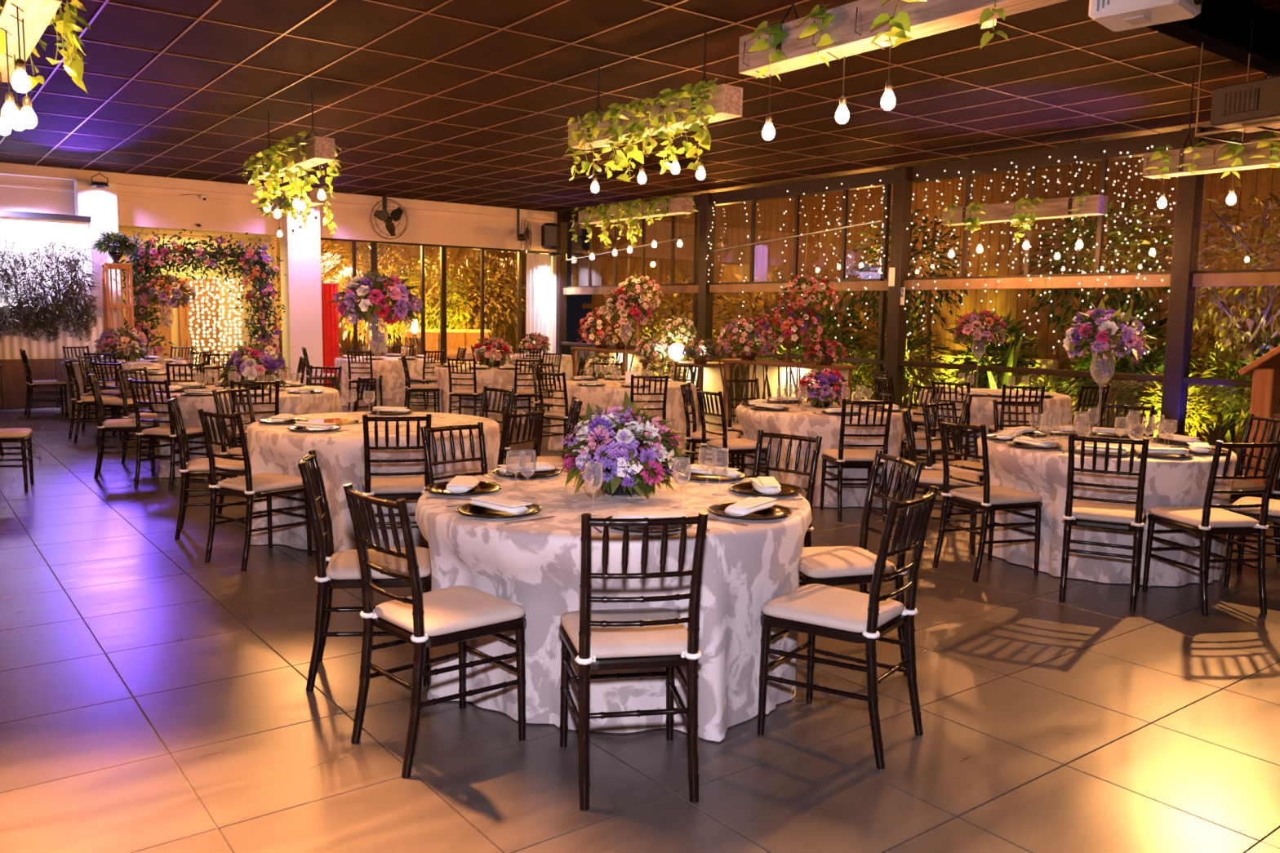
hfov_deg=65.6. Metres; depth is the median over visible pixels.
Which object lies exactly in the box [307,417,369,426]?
mirror plate
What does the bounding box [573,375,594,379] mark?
napkin
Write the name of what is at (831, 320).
shrub
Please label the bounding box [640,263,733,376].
shrub
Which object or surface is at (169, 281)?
flower centerpiece
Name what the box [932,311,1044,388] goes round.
shrub
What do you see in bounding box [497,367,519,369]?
charger plate
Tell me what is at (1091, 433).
charger plate
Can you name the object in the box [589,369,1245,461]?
ground
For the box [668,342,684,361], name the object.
globe lamp
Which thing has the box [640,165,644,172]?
socket
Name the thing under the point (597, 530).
fork
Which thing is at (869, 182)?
strand
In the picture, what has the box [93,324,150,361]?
flower centerpiece
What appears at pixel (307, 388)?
napkin
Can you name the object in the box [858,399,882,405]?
napkin
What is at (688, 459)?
wine glass
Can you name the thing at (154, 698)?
floor
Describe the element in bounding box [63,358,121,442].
dining chair
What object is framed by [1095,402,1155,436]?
dining chair
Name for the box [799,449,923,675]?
dining chair
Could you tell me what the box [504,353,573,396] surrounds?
banquet table
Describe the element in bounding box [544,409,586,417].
cushion
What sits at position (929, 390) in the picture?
charger plate
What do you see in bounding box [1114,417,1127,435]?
wine glass
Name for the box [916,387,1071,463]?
banquet table
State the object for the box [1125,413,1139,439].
wine glass
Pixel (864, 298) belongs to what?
tree
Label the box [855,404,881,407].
charger plate
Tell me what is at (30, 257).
bamboo plant
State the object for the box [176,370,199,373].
napkin
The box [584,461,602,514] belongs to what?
wine glass
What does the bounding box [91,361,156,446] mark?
dining chair
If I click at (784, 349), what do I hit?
shrub
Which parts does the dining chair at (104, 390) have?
post, crest rail, post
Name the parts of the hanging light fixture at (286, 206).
bulb, bulb, bulb, bulb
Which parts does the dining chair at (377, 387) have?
post, cross rail, cross rail, crest rail, post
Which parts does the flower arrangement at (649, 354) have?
pot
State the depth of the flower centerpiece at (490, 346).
14.07 m
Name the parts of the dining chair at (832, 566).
seat frame, post, cross rail, cross rail, cross rail, crest rail, post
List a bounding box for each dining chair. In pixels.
[0,364,4,455]
[0,427,34,492]
[19,348,67,417]
[62,346,89,359]
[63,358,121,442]
[76,354,119,432]
[83,351,119,422]
[87,372,155,478]
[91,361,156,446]
[115,367,159,463]
[128,378,209,490]
[165,362,204,386]
[166,395,245,540]
[169,346,193,368]
[191,350,212,368]
[197,408,312,571]
[199,365,238,385]
[203,353,229,368]
[212,386,255,514]
[227,379,279,478]
[295,356,306,383]
[297,449,431,692]
[302,346,337,389]
[308,364,342,393]
[343,483,526,778]
[346,349,382,410]
[353,375,382,412]
[361,413,431,549]
[392,344,413,356]
[400,353,439,413]
[409,350,444,409]
[420,422,488,591]
[444,408,545,481]
[447,357,488,417]
[455,346,466,364]
[479,386,515,464]
[502,359,542,429]
[506,396,582,467]
[519,347,541,364]
[530,362,555,438]
[536,370,586,457]
[542,352,562,395]
[547,355,586,421]
[559,511,708,810]
[592,361,622,378]
[630,374,668,424]
[673,364,701,404]
[680,382,741,471]
[696,388,768,477]
[724,378,759,463]
[752,430,822,546]
[757,485,938,768]
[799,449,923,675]
[819,399,893,521]
[872,370,917,415]
[875,374,932,435]
[897,383,943,491]
[901,405,979,555]
[904,391,973,493]
[921,400,983,523]
[931,380,983,461]
[932,417,1043,582]
[988,384,1045,433]
[992,400,1043,432]
[1044,384,1110,431]
[1058,433,1149,611]
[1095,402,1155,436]
[1142,440,1279,615]
[1223,496,1279,587]
[1230,413,1279,561]
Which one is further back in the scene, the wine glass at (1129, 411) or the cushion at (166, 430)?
the cushion at (166, 430)
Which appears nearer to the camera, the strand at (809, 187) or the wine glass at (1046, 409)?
the wine glass at (1046, 409)
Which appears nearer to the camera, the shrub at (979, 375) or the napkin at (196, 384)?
the napkin at (196, 384)
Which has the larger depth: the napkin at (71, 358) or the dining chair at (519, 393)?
the napkin at (71, 358)
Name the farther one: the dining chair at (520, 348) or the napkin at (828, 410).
the dining chair at (520, 348)
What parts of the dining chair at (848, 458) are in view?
leg, post, seat frame, cross rail, cross rail, cross rail, crest rail, leg, post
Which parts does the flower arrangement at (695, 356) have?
pot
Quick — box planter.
[0,316,103,408]
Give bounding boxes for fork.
[592,526,603,533]
[707,517,748,525]
[773,498,803,501]
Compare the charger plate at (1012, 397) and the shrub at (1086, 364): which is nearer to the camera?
the charger plate at (1012, 397)
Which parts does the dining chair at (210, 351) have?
post, crest rail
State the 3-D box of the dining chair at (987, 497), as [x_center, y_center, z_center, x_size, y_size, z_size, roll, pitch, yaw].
[2.079,0.420,5.956,0.521,0.921,0.424,-2,7,-24]
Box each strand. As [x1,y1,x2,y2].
[706,201,715,282]
[737,196,748,331]
[778,190,791,319]
[796,186,809,348]
[818,184,829,277]
[831,182,844,338]
[845,187,858,338]
[862,182,874,332]
[879,177,887,273]
[903,173,918,351]
[917,173,929,334]
[930,169,946,328]
[951,168,962,275]
[960,169,975,312]
[973,166,995,352]
[990,161,1012,345]
[1006,164,1019,271]
[1017,161,1034,342]
[1032,155,1050,335]
[1043,155,1059,357]
[1062,155,1080,271]
[1074,153,1088,342]
[1087,150,1109,308]
[1102,148,1123,297]
[1115,147,1132,271]
[1125,144,1150,318]
[1137,145,1159,364]
[1150,142,1175,330]
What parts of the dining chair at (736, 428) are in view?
post, seat frame, crest rail, cross rail, post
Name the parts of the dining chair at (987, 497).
post, crest rail, cross rail, cross rail, cross rail, post, leg, seat frame, leg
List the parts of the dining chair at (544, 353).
crest rail, post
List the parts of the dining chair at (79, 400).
post, post, seat frame, leg, leg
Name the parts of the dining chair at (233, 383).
leg, post, seat frame, cross rail, crest rail, cross rail, post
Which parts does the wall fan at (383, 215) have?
blade, motor, blade, blade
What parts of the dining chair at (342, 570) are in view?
crest rail, post, cross rail, post, cross rail, cross rail, seat frame, leg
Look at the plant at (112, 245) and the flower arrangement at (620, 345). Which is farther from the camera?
the flower arrangement at (620, 345)
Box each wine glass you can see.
[345,390,356,412]
[363,391,374,403]
[506,450,525,490]
[519,449,536,498]
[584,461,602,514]
[672,457,690,508]
[697,447,716,484]
[711,448,728,495]
[1029,413,1043,439]
[1040,417,1054,440]
[1044,408,1056,439]
[1048,411,1061,443]
[1058,407,1071,438]
[1073,414,1085,446]
[1074,411,1088,435]
[1075,421,1091,436]
[1087,408,1098,437]
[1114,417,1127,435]
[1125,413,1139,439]
[1127,410,1140,439]
[1128,423,1143,439]
[1142,416,1155,437]
[1150,414,1164,447]
[1157,422,1173,446]
[1161,418,1177,446]
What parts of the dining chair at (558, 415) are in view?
post, crest rail, cross rail, cross rail, cross rail, seat frame, post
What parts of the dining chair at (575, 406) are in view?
post, post, crest rail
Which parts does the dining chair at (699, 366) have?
post, cross rail, crest rail, post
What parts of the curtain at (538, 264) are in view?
rod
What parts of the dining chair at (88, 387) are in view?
post, crest rail, cross rail, post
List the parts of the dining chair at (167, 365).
post, cross rail, crest rail, post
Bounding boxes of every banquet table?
[59,358,188,417]
[117,368,260,440]
[150,384,342,479]
[244,411,500,553]
[334,355,436,406]
[414,466,812,742]
[434,364,552,424]
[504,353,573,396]
[547,378,701,456]
[736,400,913,508]
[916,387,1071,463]
[977,431,1236,586]
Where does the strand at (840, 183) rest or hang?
hanging from the window frame
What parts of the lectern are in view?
roof panel, post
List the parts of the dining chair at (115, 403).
post, crest rail, cross rail, cross rail, cross rail, post, seat frame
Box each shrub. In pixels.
[591,311,657,354]
[618,293,693,376]
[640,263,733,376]
[651,306,716,376]
[685,330,745,392]
[712,262,826,392]
[720,316,786,397]
[764,340,811,361]
[791,290,878,387]
[791,316,866,400]
[831,347,876,400]
[839,302,937,403]
[860,312,952,408]
[902,350,951,409]
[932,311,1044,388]
[943,332,1058,391]
[949,310,1046,391]
[1014,368,1079,417]
[1057,298,1164,427]
[1062,294,1193,428]
[1097,333,1198,436]
[1127,365,1222,444]
[1147,286,1279,440]
[1186,333,1279,453]
[1224,321,1279,435]
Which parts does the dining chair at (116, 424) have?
post, post, seat frame, leg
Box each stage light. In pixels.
[91,168,108,187]
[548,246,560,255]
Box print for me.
[1096,0,1099,11]
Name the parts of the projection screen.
casing, frame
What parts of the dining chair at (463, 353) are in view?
post, post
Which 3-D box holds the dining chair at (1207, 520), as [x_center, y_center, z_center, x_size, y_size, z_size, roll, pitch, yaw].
[3.083,0.503,5.359,0.424,0.921,0.521,0,6,-9]
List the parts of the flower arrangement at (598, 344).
pot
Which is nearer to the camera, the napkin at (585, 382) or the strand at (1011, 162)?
the napkin at (585, 382)
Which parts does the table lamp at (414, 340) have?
lamp shade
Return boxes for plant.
[0,233,29,334]
[0,248,14,329]
[0,249,37,332]
[0,294,19,336]
[0,301,4,342]
[9,247,53,337]
[10,295,37,337]
[18,243,63,337]
[24,293,44,341]
[33,239,82,334]
[33,294,61,342]
[43,296,63,336]
[46,255,93,329]
[53,245,100,336]
[57,293,82,338]
[72,297,90,339]
[77,297,98,342]
[91,230,140,263]
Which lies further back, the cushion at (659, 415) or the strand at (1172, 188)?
the strand at (1172, 188)
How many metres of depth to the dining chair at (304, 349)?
15.86 m
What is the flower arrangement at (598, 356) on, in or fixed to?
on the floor
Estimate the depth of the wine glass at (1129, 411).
6.42 m
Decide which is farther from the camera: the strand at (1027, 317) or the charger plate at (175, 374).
the strand at (1027, 317)
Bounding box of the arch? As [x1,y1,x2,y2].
[110,223,285,376]
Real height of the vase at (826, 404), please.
0.091 m
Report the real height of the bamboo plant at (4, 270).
1.368 m
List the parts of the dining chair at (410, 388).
post, post, seat frame, leg, leg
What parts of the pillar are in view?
corner post, corner post, corner post, corner post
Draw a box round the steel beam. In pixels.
[1145,0,1279,75]
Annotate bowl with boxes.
[109,351,133,360]
[483,357,503,367]
[527,349,542,353]
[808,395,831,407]
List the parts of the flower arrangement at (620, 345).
pot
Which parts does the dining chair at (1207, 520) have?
leg, seat frame, leg, post, cross rail, cross rail, cross rail, crest rail, post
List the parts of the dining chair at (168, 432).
post, crest rail, cross rail, cross rail, cross rail, post, seat frame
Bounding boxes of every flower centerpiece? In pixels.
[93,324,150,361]
[132,273,199,372]
[216,341,291,390]
[326,268,422,417]
[393,295,425,347]
[468,332,515,367]
[518,331,552,355]
[555,391,695,501]
[597,284,657,382]
[791,366,850,407]
[950,308,1011,385]
[1052,299,1155,437]
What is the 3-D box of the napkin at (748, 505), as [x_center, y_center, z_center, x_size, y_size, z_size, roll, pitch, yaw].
[0.427,0.309,3.861,0.126,0.034,0.262,5,8,33]
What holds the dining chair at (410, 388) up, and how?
on the floor
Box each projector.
[1088,0,1203,31]
[1194,19,1279,144]
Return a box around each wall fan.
[369,195,408,239]
[516,207,531,255]
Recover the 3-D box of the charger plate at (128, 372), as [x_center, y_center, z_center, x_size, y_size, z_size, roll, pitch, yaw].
[-5.857,-0.627,11.555,0.330,0.016,0.330,-4,8,-37]
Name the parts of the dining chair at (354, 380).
post, crest rail, cross rail, cross rail, seat frame, post, leg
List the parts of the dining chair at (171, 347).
post, crest rail, post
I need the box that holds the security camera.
[179,194,206,199]
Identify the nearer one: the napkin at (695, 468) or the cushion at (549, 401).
the napkin at (695, 468)
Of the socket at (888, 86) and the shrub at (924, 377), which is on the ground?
the shrub at (924, 377)
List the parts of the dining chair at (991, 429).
post, cross rail, cross rail, cross rail, crest rail, post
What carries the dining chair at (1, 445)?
on the floor
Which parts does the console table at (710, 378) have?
leg, backing panel, leg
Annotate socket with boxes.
[4,91,14,103]
[14,58,25,71]
[14,102,22,112]
[22,96,31,108]
[319,184,323,190]
[592,175,597,182]
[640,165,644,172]
[698,160,703,167]
[765,114,772,123]
[839,95,846,105]
[884,80,893,91]
[1160,191,1165,197]
[1229,186,1235,193]
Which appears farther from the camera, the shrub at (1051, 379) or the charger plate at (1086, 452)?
the shrub at (1051, 379)
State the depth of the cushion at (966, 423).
9.84 m
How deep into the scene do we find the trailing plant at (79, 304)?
14.99 m
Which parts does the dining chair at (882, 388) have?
post, crest rail, post, seat frame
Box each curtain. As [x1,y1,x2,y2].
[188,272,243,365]
[321,282,339,387]
[525,252,550,353]
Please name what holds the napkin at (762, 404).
on the charger plate at (753, 407)
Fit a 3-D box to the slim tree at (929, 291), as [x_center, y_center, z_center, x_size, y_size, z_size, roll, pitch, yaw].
[4.624,-1.724,15.817,0.113,3.203,0.116,-4,8,-37]
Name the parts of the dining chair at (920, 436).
leg, post, seat frame, cross rail, cross rail, cross rail, crest rail, post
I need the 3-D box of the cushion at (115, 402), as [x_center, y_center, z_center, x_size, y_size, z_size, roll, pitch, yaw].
[-5.657,-0.274,10.973,0.415,0.046,0.414,3,7,15]
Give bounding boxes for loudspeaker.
[541,222,562,249]
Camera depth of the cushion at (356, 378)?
15.27 m
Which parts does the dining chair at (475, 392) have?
post, leg, crest rail, cross rail, cross rail, cross rail, seat frame, post, leg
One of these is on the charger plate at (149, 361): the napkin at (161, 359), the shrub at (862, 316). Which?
the napkin at (161, 359)
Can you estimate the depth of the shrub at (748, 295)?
20.07 m
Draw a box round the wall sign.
[899,287,905,305]
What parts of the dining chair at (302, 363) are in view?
post, post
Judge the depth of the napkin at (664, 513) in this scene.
3.58 m
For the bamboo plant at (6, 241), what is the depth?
14.37 m
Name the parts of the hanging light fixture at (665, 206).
bulb, pendant cord, bulb, bulb, bulb, bulb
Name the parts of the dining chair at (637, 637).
leg, post, seat frame, cross rail, cross rail, cross rail, crest rail, leg, post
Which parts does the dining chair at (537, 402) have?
post, crest rail, seat frame, post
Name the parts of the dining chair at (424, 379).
seat frame, post, leg, crest rail, post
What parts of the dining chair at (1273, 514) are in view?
leg, leg, seat frame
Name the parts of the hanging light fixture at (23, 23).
pendant cord, bulb, pendant cord, bulb, pendant cord, pendant cord, pendant cord, bulb, bulb, bulb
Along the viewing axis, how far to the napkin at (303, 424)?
6.30 m
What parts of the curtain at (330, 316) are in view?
rod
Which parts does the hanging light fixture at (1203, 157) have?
pendant cord, bulb, pendant cord, bulb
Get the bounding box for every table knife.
[426,497,471,500]
[479,474,502,481]
[504,515,556,524]
[1042,449,1068,451]
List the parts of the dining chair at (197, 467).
crest rail, post, post, seat frame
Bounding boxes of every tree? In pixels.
[276,240,360,329]
[331,246,420,350]
[391,255,472,339]
[436,253,526,341]
[800,226,808,355]
[845,207,973,370]
[926,216,937,382]
[1017,191,1174,427]
[1163,178,1279,457]
[1242,216,1279,346]
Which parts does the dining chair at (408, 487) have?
post, seat frame, cross rail, crest rail, cross rail, cross rail, post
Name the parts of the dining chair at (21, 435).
seat frame, leg, leg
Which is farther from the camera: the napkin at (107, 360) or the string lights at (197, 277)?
the string lights at (197, 277)
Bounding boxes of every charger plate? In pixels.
[123,371,144,373]
[138,372,170,375]
[149,360,174,362]
[155,388,191,392]
[174,373,199,375]
[180,392,213,395]
[182,385,208,388]
[214,383,237,386]
[237,392,268,396]
[257,417,308,423]
[271,383,305,386]
[287,390,324,393]
[287,425,341,431]
[368,410,413,414]
[423,480,502,495]
[437,364,460,367]
[455,500,542,517]
[466,367,490,369]
[492,467,561,477]
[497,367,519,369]
[570,377,598,380]
[576,383,605,386]
[603,377,625,380]
[608,515,693,532]
[620,384,648,387]
[644,378,670,381]
[678,470,747,480]
[707,502,792,519]
[728,482,804,496]
[739,402,777,406]
[749,405,789,410]
[767,399,799,403]
[821,410,862,415]
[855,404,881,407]
[870,406,904,411]
[928,390,959,393]
[957,392,991,396]
[986,434,1035,441]
[988,394,1022,398]
[995,429,1047,436]
[1004,440,1062,448]
[1020,394,1053,398]
[1035,428,1085,435]
[1074,448,1130,456]
[1087,431,1140,437]
[1133,449,1194,458]
[1150,437,1208,444]
[1170,446,1231,454]
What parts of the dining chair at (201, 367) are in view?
post, cross rail, crest rail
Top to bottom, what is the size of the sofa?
1.160 m
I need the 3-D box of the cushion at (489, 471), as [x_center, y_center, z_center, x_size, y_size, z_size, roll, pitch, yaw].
[-0.948,0.329,6.250,0.414,0.046,0.415,5,7,30]
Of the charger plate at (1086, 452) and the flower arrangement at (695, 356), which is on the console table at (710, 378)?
the flower arrangement at (695, 356)
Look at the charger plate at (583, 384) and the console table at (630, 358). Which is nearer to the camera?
the charger plate at (583, 384)
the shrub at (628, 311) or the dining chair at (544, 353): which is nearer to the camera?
the dining chair at (544, 353)
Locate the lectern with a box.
[1237,345,1279,499]
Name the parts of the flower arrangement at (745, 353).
pot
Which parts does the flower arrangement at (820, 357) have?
pot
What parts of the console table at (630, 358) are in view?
leg, backing panel, leg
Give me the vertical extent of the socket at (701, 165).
0.052 m
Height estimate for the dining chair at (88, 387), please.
0.921 m
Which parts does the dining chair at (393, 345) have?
crest rail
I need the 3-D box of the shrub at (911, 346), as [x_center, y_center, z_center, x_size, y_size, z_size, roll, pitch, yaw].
[4.207,-0.992,15.769,1.454,1.765,1.513,2,6,12]
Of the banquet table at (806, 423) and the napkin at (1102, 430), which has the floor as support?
the banquet table at (806, 423)
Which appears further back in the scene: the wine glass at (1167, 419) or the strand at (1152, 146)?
the strand at (1152, 146)
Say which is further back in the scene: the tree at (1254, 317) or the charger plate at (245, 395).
the tree at (1254, 317)
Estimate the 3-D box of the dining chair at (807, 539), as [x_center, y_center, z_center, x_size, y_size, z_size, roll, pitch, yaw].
[0.608,0.505,4.978,0.424,0.921,0.521,7,8,41]
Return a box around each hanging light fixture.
[0,0,92,135]
[238,90,341,217]
[255,170,337,239]
[560,28,742,192]
[568,173,697,259]
[738,0,1067,140]
[940,131,1107,257]
[1142,71,1279,208]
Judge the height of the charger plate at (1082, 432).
0.016 m
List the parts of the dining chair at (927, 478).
crest rail, post, post, seat frame, leg, leg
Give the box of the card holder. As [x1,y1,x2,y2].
[625,371,637,382]
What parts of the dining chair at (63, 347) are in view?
post, crest rail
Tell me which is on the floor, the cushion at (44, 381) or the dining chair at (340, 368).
the dining chair at (340, 368)
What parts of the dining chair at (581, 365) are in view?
leg, post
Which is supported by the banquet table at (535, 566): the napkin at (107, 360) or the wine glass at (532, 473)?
the wine glass at (532, 473)
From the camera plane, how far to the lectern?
8.06 m
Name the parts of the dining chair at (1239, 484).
post, seat frame, cross rail, cross rail, crest rail, post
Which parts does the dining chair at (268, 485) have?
post, crest rail, cross rail, cross rail, cross rail, post, seat frame, leg, leg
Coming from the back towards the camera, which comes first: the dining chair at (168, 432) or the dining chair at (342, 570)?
the dining chair at (168, 432)
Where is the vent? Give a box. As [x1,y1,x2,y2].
[1221,87,1259,115]
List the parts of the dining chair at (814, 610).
leg, leg, seat frame, post, cross rail, cross rail, cross rail, crest rail, post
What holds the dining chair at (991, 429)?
on the floor
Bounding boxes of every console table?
[570,346,652,379]
[639,359,732,419]
[718,358,855,422]
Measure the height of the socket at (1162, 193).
0.052 m
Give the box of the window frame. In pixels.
[555,126,1279,469]
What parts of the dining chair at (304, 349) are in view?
post, post, seat frame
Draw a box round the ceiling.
[0,0,1279,213]
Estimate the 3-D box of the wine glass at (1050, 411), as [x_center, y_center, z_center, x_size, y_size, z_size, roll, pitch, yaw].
[2.616,0.007,6.268,0.071,0.200,0.072,-1,7,-15]
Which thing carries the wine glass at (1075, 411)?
on the banquet table at (1182, 482)
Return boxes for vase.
[591,464,652,495]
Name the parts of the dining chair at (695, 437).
post, post, seat frame, leg, leg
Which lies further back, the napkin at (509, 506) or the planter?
the planter
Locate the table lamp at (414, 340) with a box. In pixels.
[404,319,421,356]
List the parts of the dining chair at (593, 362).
post, crest rail, post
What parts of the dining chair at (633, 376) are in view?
post, cross rail, cross rail, cross rail, crest rail, post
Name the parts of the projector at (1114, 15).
filter door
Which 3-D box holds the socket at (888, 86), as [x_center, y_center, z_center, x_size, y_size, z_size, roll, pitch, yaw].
[1.249,-1.708,4.984,0.038,0.052,0.036,-4,8,-37]
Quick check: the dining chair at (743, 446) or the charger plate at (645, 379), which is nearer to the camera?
the dining chair at (743, 446)
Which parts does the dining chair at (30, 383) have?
post, post, seat frame, leg, leg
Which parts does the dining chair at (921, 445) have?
leg, seat frame, post, post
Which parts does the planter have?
panel, panel, panel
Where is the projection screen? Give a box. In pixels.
[0,209,94,317]
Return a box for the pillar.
[100,262,134,351]
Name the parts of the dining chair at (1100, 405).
post, crest rail, cross rail, post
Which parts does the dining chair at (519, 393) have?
leg, post, seat frame, cross rail, cross rail, leg, crest rail, post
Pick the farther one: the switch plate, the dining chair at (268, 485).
the switch plate
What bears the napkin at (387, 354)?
on the charger plate
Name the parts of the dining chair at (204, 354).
post, crest rail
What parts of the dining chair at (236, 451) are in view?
post, crest rail, seat frame, cross rail, cross rail, cross rail, post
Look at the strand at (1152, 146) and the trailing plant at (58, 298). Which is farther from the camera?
the trailing plant at (58, 298)
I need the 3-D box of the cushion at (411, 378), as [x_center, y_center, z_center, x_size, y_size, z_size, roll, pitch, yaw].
[-3.409,-0.765,15.714,0.414,0.046,0.415,7,9,42]
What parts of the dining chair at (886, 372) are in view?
post, crest rail, post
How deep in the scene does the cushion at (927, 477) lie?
6.47 m
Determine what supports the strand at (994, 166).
hanging from the window frame
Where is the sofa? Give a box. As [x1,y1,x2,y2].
[400,328,501,366]
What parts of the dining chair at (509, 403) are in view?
post, cross rail, crest rail, post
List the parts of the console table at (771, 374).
leg, backing panel, leg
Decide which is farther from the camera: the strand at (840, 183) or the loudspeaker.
the loudspeaker
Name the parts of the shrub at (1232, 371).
stem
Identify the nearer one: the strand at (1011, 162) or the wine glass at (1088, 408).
the wine glass at (1088, 408)
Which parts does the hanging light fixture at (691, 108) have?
pendant cord, bulb, bulb, pendant cord, bulb, pendant cord, bulb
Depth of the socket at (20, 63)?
4.28 m
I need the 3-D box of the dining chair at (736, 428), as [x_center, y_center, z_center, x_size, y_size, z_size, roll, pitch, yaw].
[1.084,0.020,9.404,0.424,0.921,0.521,-3,7,-30]
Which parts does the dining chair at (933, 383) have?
post, cross rail, cross rail, crest rail, seat frame, post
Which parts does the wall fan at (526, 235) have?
motor, blade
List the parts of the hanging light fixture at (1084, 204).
bulb, bulb, bulb, pendant cord, bulb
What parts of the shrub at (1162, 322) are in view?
stem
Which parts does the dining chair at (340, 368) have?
post, cross rail, crest rail, post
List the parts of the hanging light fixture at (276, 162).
bulb, bulb, bulb, bulb, pendant cord, bulb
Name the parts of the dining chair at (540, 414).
post, cross rail, cross rail, crest rail, post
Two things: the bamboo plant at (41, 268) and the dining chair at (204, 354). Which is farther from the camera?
the bamboo plant at (41, 268)
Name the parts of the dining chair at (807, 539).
post, cross rail, crest rail, post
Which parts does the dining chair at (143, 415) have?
post, crest rail, cross rail, cross rail, post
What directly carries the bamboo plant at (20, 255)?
in the planter
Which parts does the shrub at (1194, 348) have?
stem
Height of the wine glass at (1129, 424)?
0.168 m
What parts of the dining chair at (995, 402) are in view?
post, crest rail, cross rail, post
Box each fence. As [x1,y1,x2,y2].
[276,236,528,356]
[582,155,1279,430]
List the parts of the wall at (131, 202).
door panel, door panel, moulding, head rail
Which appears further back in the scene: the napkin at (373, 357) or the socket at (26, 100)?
the napkin at (373, 357)
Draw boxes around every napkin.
[68,357,84,360]
[102,359,125,362]
[134,366,157,369]
[144,355,163,358]
[146,370,164,373]
[151,358,172,361]
[163,385,182,391]
[174,382,204,386]
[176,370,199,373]
[183,389,217,394]
[235,389,268,395]
[269,413,296,422]
[284,381,301,385]
[293,421,335,429]
[296,386,315,392]
[364,356,382,359]
[372,406,409,412]
[386,353,401,355]
[445,475,479,493]
[468,365,488,368]
[468,495,532,514]
[497,462,555,473]
[499,365,518,368]
[517,361,528,364]
[525,353,539,355]
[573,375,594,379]
[578,380,603,385]
[604,375,625,378]
[612,511,685,518]
[622,382,648,386]
[684,463,742,477]
[724,496,776,515]
[748,399,768,404]
[748,476,781,493]
[755,402,784,408]
[768,396,797,401]
[824,408,858,413]
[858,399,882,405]
[881,404,899,410]
[935,388,955,392]
[963,390,988,395]
[991,391,1019,396]
[996,430,1020,439]
[1005,426,1036,433]
[1013,436,1056,447]
[1024,392,1050,395]
[1038,425,1080,431]
[1075,444,1127,453]
[1092,426,1135,435]
[1135,447,1189,454]
[1156,433,1200,443]
[1186,442,1211,453]
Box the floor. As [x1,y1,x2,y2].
[0,403,1279,852]
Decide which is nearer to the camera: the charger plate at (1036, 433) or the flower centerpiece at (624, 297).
the charger plate at (1036, 433)
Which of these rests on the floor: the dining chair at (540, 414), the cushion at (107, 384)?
the dining chair at (540, 414)
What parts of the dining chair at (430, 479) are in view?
post, crest rail, cross rail, cross rail, post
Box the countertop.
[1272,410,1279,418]
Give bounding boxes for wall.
[0,162,556,404]
[940,354,1058,392]
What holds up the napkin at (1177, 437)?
on the charger plate at (1159, 440)
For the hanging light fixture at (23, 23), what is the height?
1.296 m
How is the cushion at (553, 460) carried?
on the dining chair at (575, 406)
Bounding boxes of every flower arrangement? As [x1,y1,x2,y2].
[574,306,624,347]
[582,351,620,378]
[603,319,641,349]
[614,271,662,350]
[633,332,669,359]
[642,354,686,382]
[657,314,701,360]
[680,335,719,363]
[713,316,780,359]
[754,299,823,362]
[776,271,839,363]
[800,333,848,365]
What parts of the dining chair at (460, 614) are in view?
post, crest rail, cross rail, cross rail, cross rail, post, seat frame, leg, leg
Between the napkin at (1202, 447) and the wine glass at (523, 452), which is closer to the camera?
the wine glass at (523, 452)
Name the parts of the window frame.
post, hand rail, awning rod, post, awning rod, hand rail, post, hand rail, post, hand rail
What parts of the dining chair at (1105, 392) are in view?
post, cross rail, cross rail, cross rail, crest rail, post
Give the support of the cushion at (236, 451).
on the dining chair at (236, 451)
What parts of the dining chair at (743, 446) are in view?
post, crest rail, cross rail, cross rail, cross rail, post, seat frame, leg, leg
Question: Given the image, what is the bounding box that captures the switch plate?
[888,267,895,286]
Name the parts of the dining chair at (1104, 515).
post, cross rail, cross rail, seat frame, cross rail, crest rail, post, leg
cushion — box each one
[0,427,31,438]
[32,379,66,384]
[75,395,120,401]
[87,389,119,395]
[89,382,115,388]
[102,398,148,405]
[102,417,154,427]
[128,412,158,419]
[141,425,203,435]
[186,456,244,471]
[217,472,303,492]
[226,445,248,455]
[227,426,247,435]
[311,373,337,377]
[326,546,431,579]
[351,376,374,380]
[362,475,424,493]
[374,585,525,636]
[409,376,436,380]
[410,384,439,389]
[444,470,493,481]
[452,388,487,394]
[502,389,537,395]
[506,456,564,467]
[537,398,553,404]
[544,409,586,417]
[560,608,687,658]
[640,413,662,420]
[690,430,741,439]
[706,438,768,449]
[731,424,742,431]
[761,583,904,632]
[799,546,894,578]
[822,448,882,461]
[901,431,931,440]
[906,439,953,451]
[912,414,932,422]
[918,470,979,486]
[932,460,983,475]
[936,421,983,430]
[949,484,1042,504]
[989,424,1013,430]
[1044,424,1093,431]
[1071,500,1146,524]
[1148,506,1258,528]
[1229,496,1279,516]
[1231,479,1274,494]
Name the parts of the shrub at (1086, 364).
stem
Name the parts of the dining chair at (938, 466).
post, crest rail, cross rail, cross rail, cross rail, post, seat frame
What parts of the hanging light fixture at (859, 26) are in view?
pendant cord, bulb, pendant cord, bulb, pendant cord, bulb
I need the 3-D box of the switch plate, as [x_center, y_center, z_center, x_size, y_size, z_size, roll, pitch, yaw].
[3.519,-2.085,13.868,0.012,0.250,0.105,-4,8,-37]
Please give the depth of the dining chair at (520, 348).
17.36 m
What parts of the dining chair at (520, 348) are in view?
post, crest rail, post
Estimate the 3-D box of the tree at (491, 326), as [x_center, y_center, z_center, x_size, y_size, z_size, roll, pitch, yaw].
[-3.759,-2.622,23.606,2.147,2.998,2.189,4,7,24]
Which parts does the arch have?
arch post, arch post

